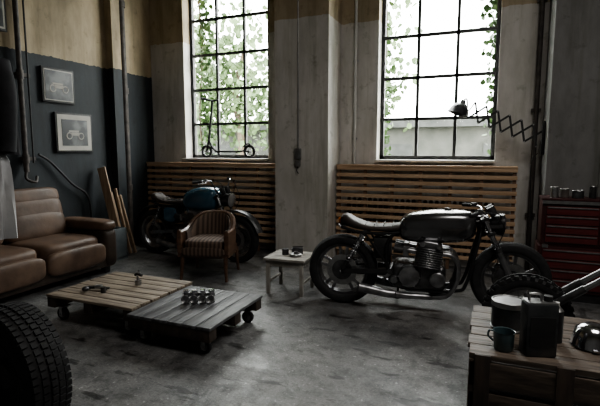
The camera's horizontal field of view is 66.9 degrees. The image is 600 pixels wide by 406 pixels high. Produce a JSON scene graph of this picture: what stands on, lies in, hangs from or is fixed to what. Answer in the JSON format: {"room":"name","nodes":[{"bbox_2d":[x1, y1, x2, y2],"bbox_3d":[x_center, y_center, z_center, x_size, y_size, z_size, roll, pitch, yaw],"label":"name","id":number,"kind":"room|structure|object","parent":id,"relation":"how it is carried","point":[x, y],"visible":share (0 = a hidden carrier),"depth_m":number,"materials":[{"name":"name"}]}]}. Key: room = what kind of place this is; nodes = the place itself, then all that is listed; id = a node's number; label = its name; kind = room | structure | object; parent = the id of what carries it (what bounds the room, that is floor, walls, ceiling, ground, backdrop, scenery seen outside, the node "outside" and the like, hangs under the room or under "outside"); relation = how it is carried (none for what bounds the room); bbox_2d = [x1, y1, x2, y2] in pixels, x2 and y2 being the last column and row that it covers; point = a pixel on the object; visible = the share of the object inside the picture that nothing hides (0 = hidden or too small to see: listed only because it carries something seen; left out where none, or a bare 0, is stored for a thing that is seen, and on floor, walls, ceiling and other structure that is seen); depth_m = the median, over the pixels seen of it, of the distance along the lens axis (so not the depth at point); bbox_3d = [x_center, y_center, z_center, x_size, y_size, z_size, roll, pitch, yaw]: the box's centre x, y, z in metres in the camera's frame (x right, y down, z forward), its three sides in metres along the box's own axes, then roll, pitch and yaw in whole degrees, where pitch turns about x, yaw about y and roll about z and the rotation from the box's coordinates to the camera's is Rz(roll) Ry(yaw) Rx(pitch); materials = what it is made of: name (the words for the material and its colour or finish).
{"room":"motorcycle workshop","nodes":[
{"label":"motorcycle workshop","id":0,"kind":"room"},
{"bbox_2d":[0,0,155,243],"bbox_3d":[-3.884,-1.282,3.659,0.320,4.600,8.400,3,7,22],"label":"wall","id":1,"kind":"structure","parent":0,"point":[82,37],"depth_m":6.10,"materials":[{"name":"beige paint"}]},
{"bbox_2d":[0,0,6,31],"bbox_3d":[-3.305,-2.071,4.808,0.037,0.420,0.380,3,7,22],"label":"picture frame","id":2,"kind":"object","parent":1,"relation":"attached to","point":[3,21],"visible":1,"depth_m":4.95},
{"bbox_2d":[12,0,38,182],"bbox_3d":[-3.132,-1.986,5.101,0.126,3.535,0.173,3,7,22],"label":"pipe rail","id":3,"kind":"object","parent":1,"relation":"attached to","point":[20,75],"visible":1,"depth_m":5.15,"materials":[{"name":"metal"}]},
{"bbox_2d":[39,65,74,104],"bbox_3d":[-2.996,-1.451,5.623,0.040,0.420,0.460,3,7,22],"label":"picture frame","id":4,"kind":"object","parent":1,"relation":"attached to","point":[56,85],"visible":1,"depth_m":5.59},
{"bbox_2d":[38,153,91,216],"bbox_3d":[-2.963,-0.027,5.792,0.037,1.212,0.726,3,7,25],"label":"conduit","id":5,"kind":"object","parent":1,"relation":"attached to","point":[40,155],"visible":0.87,"depth_m":5.79,"materials":[{"name":"black metal"}]},
{"bbox_2d":[53,112,92,151],"bbox_3d":[-2.919,-0.906,5.872,0.040,0.500,0.560,3,7,22],"label":"picture frame","id":6,"kind":"object","parent":1,"relation":"attached to","point":[72,131],"visible":1,"depth_m":5.83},
{"bbox_2d":[119,0,133,247],"bbox_3d":[-2.545,-1.622,6.570,0.124,4.600,0.124,3,7,22],"label":"pipe","id":7,"kind":"object","parent":1,"relation":"attached to","point":[121,2],"visible":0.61,"depth_m":6.58,"materials":[{"name":"metal"}]},
{"bbox_2d":[0,240,599,405],"bbox_3d":[-0.016,1.238,2.332,8.900,0.100,8.700,3,7,22],"label":"floor","id":8,"kind":"structure","parent":0,"point":[312,349],"depth_m":3.34,"materials":[{"name":"concrete"}]},
{"bbox_2d":[0,58,20,239],"bbox_3d":[-2.094,0.001,3.012,0.424,2.200,0.432,-6,9,-41],"label":"hanging clothes","id":9,"kind":"object","parent":8,"relation":"on","point":[9,137],"visible":0.88,"depth_m":2.92,"materials":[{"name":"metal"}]},
{"bbox_2d":[0,302,71,405],"bbox_3d":[-1.431,0.848,2.269,0.700,0.700,0.200,4,8,29],"label":"tyre","id":10,"kind":"object","parent":8,"relation":"on","point":[34,369],"visible":1,"depth_m":2.11,"materials":[{"name":"rubber"}]},
{"bbox_2d":[0,187,116,298],"bbox_3d":[-2.948,0.395,4.728,0.918,1.020,2.000,3,7,22],"label":"leather sofa","id":11,"kind":"object","parent":8,"relation":"on","point":[50,247],"visible":0.91,"depth_m":4.96,"materials":[{"name":"brown leather"}]},
{"bbox_2d":[97,167,136,253],"bbox_3d":[-2.530,0.105,6.331,0.424,1.226,0.282,3,7,22],"label":"wood planks","id":12,"kind":"object","parent":8,"relation":"on","point":[108,195],"visible":0.82,"depth_m":6.25,"materials":[{"name":"brown wood"}]},
{"bbox_2d":[46,271,192,332],"bbox_3d":[-1.578,0.869,4.056,0.936,0.235,0.788,3,7,22],"label":"coffee table","id":13,"kind":"object","parent":8,"relation":"on","point":[123,294],"visible":0.71,"depth_m":3.89,"materials":[{"name":"brown wood"}]},
{"bbox_2d":[82,284,109,292],"bbox_3d":[-1.783,0.737,3.944,0.242,0.050,0.134,1,7,5],"label":"tools","id":14,"kind":"object","parent":13,"relation":"on","point":[97,286],"visible":1,"depth_m":3.91,"materials":[{"name":"metal"}]},
{"bbox_2d":[134,270,142,284],"bbox_3d":[-1.465,0.677,4.117,0.084,0.130,0.056,3,7,22],"label":"gun","id":15,"kind":"object","parent":13,"relation":"on","point":[137,281],"visible":1,"depth_m":4.10,"materials":[{"name":"metal"}]},
{"bbox_2d":[114,227,127,260],"bbox_3d":[-2.575,0.544,6.045,0.400,0.420,0.329,3,7,22],"label":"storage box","id":16,"kind":"object","parent":8,"relation":"on","point":[121,232],"visible":0.24,"depth_m":6.03,"materials":[{"name":"metal"}]},
{"bbox_2d":[127,286,261,352],"bbox_3d":[-0.813,0.921,3.649,0.740,0.225,0.790,3,7,22],"label":"coffee table","id":17,"kind":"object","parent":8,"relation":"on","point":[168,315],"visible":0.99,"depth_m":3.45,"materials":[{"name":"grey wood"}]},
{"bbox_2d":[181,289,214,303],"bbox_3d":[-0.815,0.753,3.654,0.261,0.105,0.110,0,7,-3],"label":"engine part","id":18,"kind":"object","parent":17,"relation":"on","point":[194,294],"visible":1,"depth_m":3.64,"materials":[{"name":"metal"}]},
{"bbox_2d":[135,177,262,262],"bbox_3d":[-1.428,0.198,6.139,2.115,1.085,0.817,3,7,26],"label":"motorcycle","id":19,"kind":"object","parent":8,"relation":"on","point":[200,199],"visible":0.72,"depth_m":5.97,"materials":[{"name":"metal"}]},
{"bbox_2d":[176,210,239,281],"bbox_3d":[-1.039,0.478,5.278,0.591,0.732,0.620,1,7,7],"label":"armchair","id":20,"kind":"object","parent":8,"relation":"on","point":[211,234],"visible":1,"depth_m":5.12,"materials":[{"name":"brown fabric"}]},
{"bbox_2d":[146,162,275,250],"bbox_3d":[-1.298,0.028,6.818,2.360,1.264,0.140,3,7,22],"label":"radiator cover","id":21,"kind":"object","parent":8,"relation":"on","point":[262,211],"visible":0.34,"depth_m":6.59,"materials":[{"name":"brown wood"}]},
{"bbox_2d":[263,249,313,296],"bbox_3d":[-0.095,0.723,4.726,0.440,0.370,0.414,2,7,20],"label":"stool","id":22,"kind":"object","parent":8,"relation":"on","point":[276,258],"visible":0.79,"depth_m":4.59,"materials":[{"name":"paint"}]},
{"bbox_2d":[282,246,302,256],"bbox_3d":[-0.076,0.498,4.685,0.218,0.084,0.207,0,7,0],"label":"cups","id":23,"kind":"object","parent":22,"relation":"on","point":[297,251],"visible":1,"depth_m":4.70,"materials":[{"name":"ceramic"}]},
{"bbox_2d":[336,164,517,268],"bbox_3d":[1.494,0.163,5.663,2.150,1.264,0.140,3,7,22],"label":"radiator cover","id":24,"kind":"object","parent":8,"relation":"on","point":[451,168],"visible":0.65,"depth_m":5.58,"materials":[{"name":"brown wood"}]},
{"bbox_2d":[309,202,551,303],"bbox_3d":[1.119,0.483,4.134,2.125,0.983,0.817,2,7,15],"label":"motorcycle","id":25,"kind":"object","parent":8,"relation":"on","point":[425,272],"visible":0.95,"depth_m":4.01,"materials":[{"name":"metal"}]},
{"bbox_2d":[467,305,599,405],"bbox_3d":[1.462,0.942,2.282,1.159,0.500,0.732,3,7,22],"label":"table","id":26,"kind":"object","parent":8,"relation":"on","point":[571,377],"visible":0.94,"depth_m":2.09,"materials":[{"name":"brown wood"}]},
{"bbox_2d":[487,327,515,352],"bbox_3d":[0.966,0.655,2.179,0.122,0.092,0.100,2,7,20],"label":"enamel mug","id":27,"kind":"object","parent":26,"relation":"on","point":[503,338],"visible":1,"depth_m":2.15,"materials":[{"name":"blue metal"}]},
{"bbox_2d":[490,295,521,333],"bbox_3d":[1.119,0.594,2.436,0.178,0.155,0.178,3,7,22],"label":"tin","id":28,"kind":"object","parent":26,"relation":"on","point":[506,309],"visible":0.65,"depth_m":2.38,"materials":[{"name":"metal"}]},
{"bbox_2d":[519,292,558,356],"bbox_3d":[1.114,0.560,2.116,0.140,0.295,0.093,1,7,5],"label":"canister","id":29,"kind":"object","parent":26,"relation":"on","point":[539,318],"visible":1,"depth_m":2.08,"materials":[{"name":"metal"}]},
{"bbox_2d":[555,301,563,343],"bbox_3d":[1.275,0.591,2.261,0.066,0.200,0.066,3,7,22],"label":"spray can","id":30,"kind":"object","parent":26,"relation":"on","point":[561,311],"visible":0.41,"depth_m":2.23,"materials":[{"name":"metal"}]},
{"bbox_2d":[569,321,599,353],"bbox_3d":[1.422,0.640,2.205,0.191,0.114,0.191,-3,7,-27],"label":"headlamp","id":31,"kind":"object","parent":26,"relation":"on","point":[585,336],"visible":1,"depth_m":2.16,"materials":[{"name":"silver metal"}]},
{"bbox_2d":[482,269,599,316],"bbox_3d":[2.163,0.665,2.955,1.813,0.908,0.726,3,7,25],"label":"wheel","id":32,"kind":"object","parent":8,"relation":"on","point":[511,283],"visible":0.3,"depth_m":3.15,"materials":[{"name":"rubber"}]},
{"bbox_2d":[533,195,599,304],"bbox_3d":[2.843,0.450,4.387,1.000,0.990,0.385,3,7,22],"label":"tool chest","id":33,"kind":"object","parent":8,"relation":"on","point":[568,232],"visible":0.69,"depth_m":4.32,"materials":[{"name":"metal"}]},
{"bbox_2d":[550,186,596,198],"bbox_3d":[2.715,-0.105,4.373,0.539,0.114,0.134,3,7,22],"label":"cans","id":34,"kind":"object","parent":33,"relation":"on","point":[564,192],"visible":1,"depth_m":4.39,"materials":[{"name":"metal"}]},
{"bbox_2d":[274,0,341,262],"bbox_3d":[0.108,-1.548,5.936,0.730,4.600,0.500,3,7,22],"label":"wall pillar","id":35,"kind":"structure","parent":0,"point":[305,201],"depth_m":5.77,"materials":[{"name":"white paint"}]},
{"bbox_2d":[294,0,300,173],"bbox_3d":[-0.028,-2.090,5.635,0.090,3.453,0.035,3,7,22],"label":"cable","id":36,"kind":"object","parent":35,"relation":"attached to","point":[297,151],"visible":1,"depth_m":5.74,"materials":[{"name":"black rubber"},{"name":"plastic"}]},
{"bbox_2d":[149,0,549,269],"bbox_3d":[1.540,-1.529,5.774,8.300,4.600,0.300,3,7,22],"label":"wall","id":37,"kind":"structure","parent":0,"point":[169,19],"depth_m":5.92,"materials":[{"name":"white paint"}]},
{"bbox_2d":[182,158,267,160],"bbox_3d":[-1.105,-0.660,6.853,1.430,0.030,0.300,3,7,22],"label":"trim","id":38,"kind":"structure","parent":37,"relation":"attached to","point":[224,159],"depth_m":6.67,"materials":[{"name":"paint"}]},
{"bbox_2d":[200,97,255,157],"bbox_3d":[-1.089,-1.122,6.769,0.933,0.905,0.176,2,7,16],"label":"scooter","id":39,"kind":"object","parent":38,"relation":"on","point":[249,145],"visible":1,"depth_m":6.83,"materials":[{"name":"metal"}]},
{"bbox_2d":[189,0,267,157],"bbox_3d":[-1.043,-1.980,6.848,1.445,2.648,0.070,3,7,22],"label":"window","id":40,"kind":"structure","parent":37,"relation":"in","point":[244,14],"depth_m":6.92,"materials":[{"name":"metal"}]},
{"bbox_2d":[353,0,358,163],"bbox_3d":[0.725,-2.177,5.848,0.060,3.330,0.053,3,7,22],"label":"pipe","id":41,"kind":"object","parent":37,"relation":"attached to","point":[356,60],"visible":1,"depth_m":5.89,"materials":[{"name":"grey metal"}]},
{"bbox_2d":[374,159,493,162],"bbox_3d":[1.670,-0.526,5.706,1.420,0.030,0.300,3,7,22],"label":"trim","id":42,"kind":"structure","parent":37,"relation":"attached to","point":[377,160],"depth_m":5.54,"materials":[{"name":"paint"}]},
{"bbox_2d":[380,0,501,159],"bbox_3d":[1.731,-1.846,5.700,1.435,2.648,0.070,3,7,22],"label":"window","id":43,"kind":"structure","parent":37,"relation":"in","point":[497,27],"depth_m":5.73,"materials":[{"name":"metal"}]},
{"bbox_2d":[524,0,547,270],"bbox_3d":[2.675,-1.450,5.095,0.100,4.600,0.081,3,7,22],"label":"pipe","id":44,"kind":"object","parent":37,"relation":"attached to","point":[536,110],"visible":0.71,"depth_m":5.12,"materials":[{"name":"metal"}]},
{"bbox_2d":[536,0,599,238],"bbox_3d":[3.922,-1.357,4.297,2.760,4.600,0.615,3,7,22],"label":"wall","id":45,"kind":"structure","parent":0,"point":[570,160],"depth_m":4.52,"materials":[{"name":"grey paint"}]},
{"bbox_2d":[447,98,545,219],"bbox_3d":[2.178,-0.505,5.117,1.029,1.359,0.248,3,7,22],"label":"wall lamp","id":46,"kind":"object","parent":45,"relation":"attached to","point":[460,109],"visible":1,"depth_m":5.06,"materials":[{"name":"metal"}]},
{"label":"outside","id":47,"kind":"structure","parent":0,"visible":0},
{"bbox_3d":[3.456,-0.326,16.180,50.000,0.150,19.600,3,7,22],"label":"ground","id":48,"kind":"structure","parent":47,"visible":0},
{"bbox_2d":[194,0,236,151],"bbox_3d":[-4.502,-3.202,14.165,5.760,6.045,2.202,3,7,22],"label":"tree","id":49,"kind":"object","parent":48,"relation":"on","point":[228,64],"visible":0.06,"depth_m":13.28,"materials":[{"name":"green plant"}]},
{"bbox_2d":[195,0,267,154],"bbox_3d":[-1.841,-3.255,13.917,5.049,6.208,2.200,3,7,22],"label":"tree","id":50,"kind":"object","parent":48,"relation":"on","point":[235,97],"visible":0.55,"depth_m":13.59,"materials":[{"name":"green plant"}]},
{"bbox_2d":[197,119,491,155],"bbox_3d":[-0.853,-1.930,18.671,30.500,2.410,3.600,3,7,22],"label":"building","id":51,"kind":"structure","parent":48,"relation":"on","point":[435,137],"depth_m":14.82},
{"bbox_2d":[194,0,497,154],"bbox_3d":[0.546,-1.457,6.634,4.955,4.299,0.275,3,7,22],"label":"ivy","id":52,"kind":"object","parent":48,"relation":"on","point":[205,26],"visible":0.42,"depth_m":7.30,"materials":[{"name":"green plant"}]},
{"bbox_2d":[385,0,422,131],"bbox_3d":[2.152,-3.160,12.693,2.389,6.303,2.194,3,7,22],"label":"ivy","id":53,"kind":"object","parent":48,"relation":"on","point":[408,3],"visible":0.19,"depth_m":12.44,"materials":[{"name":"green plant"}]}
]}

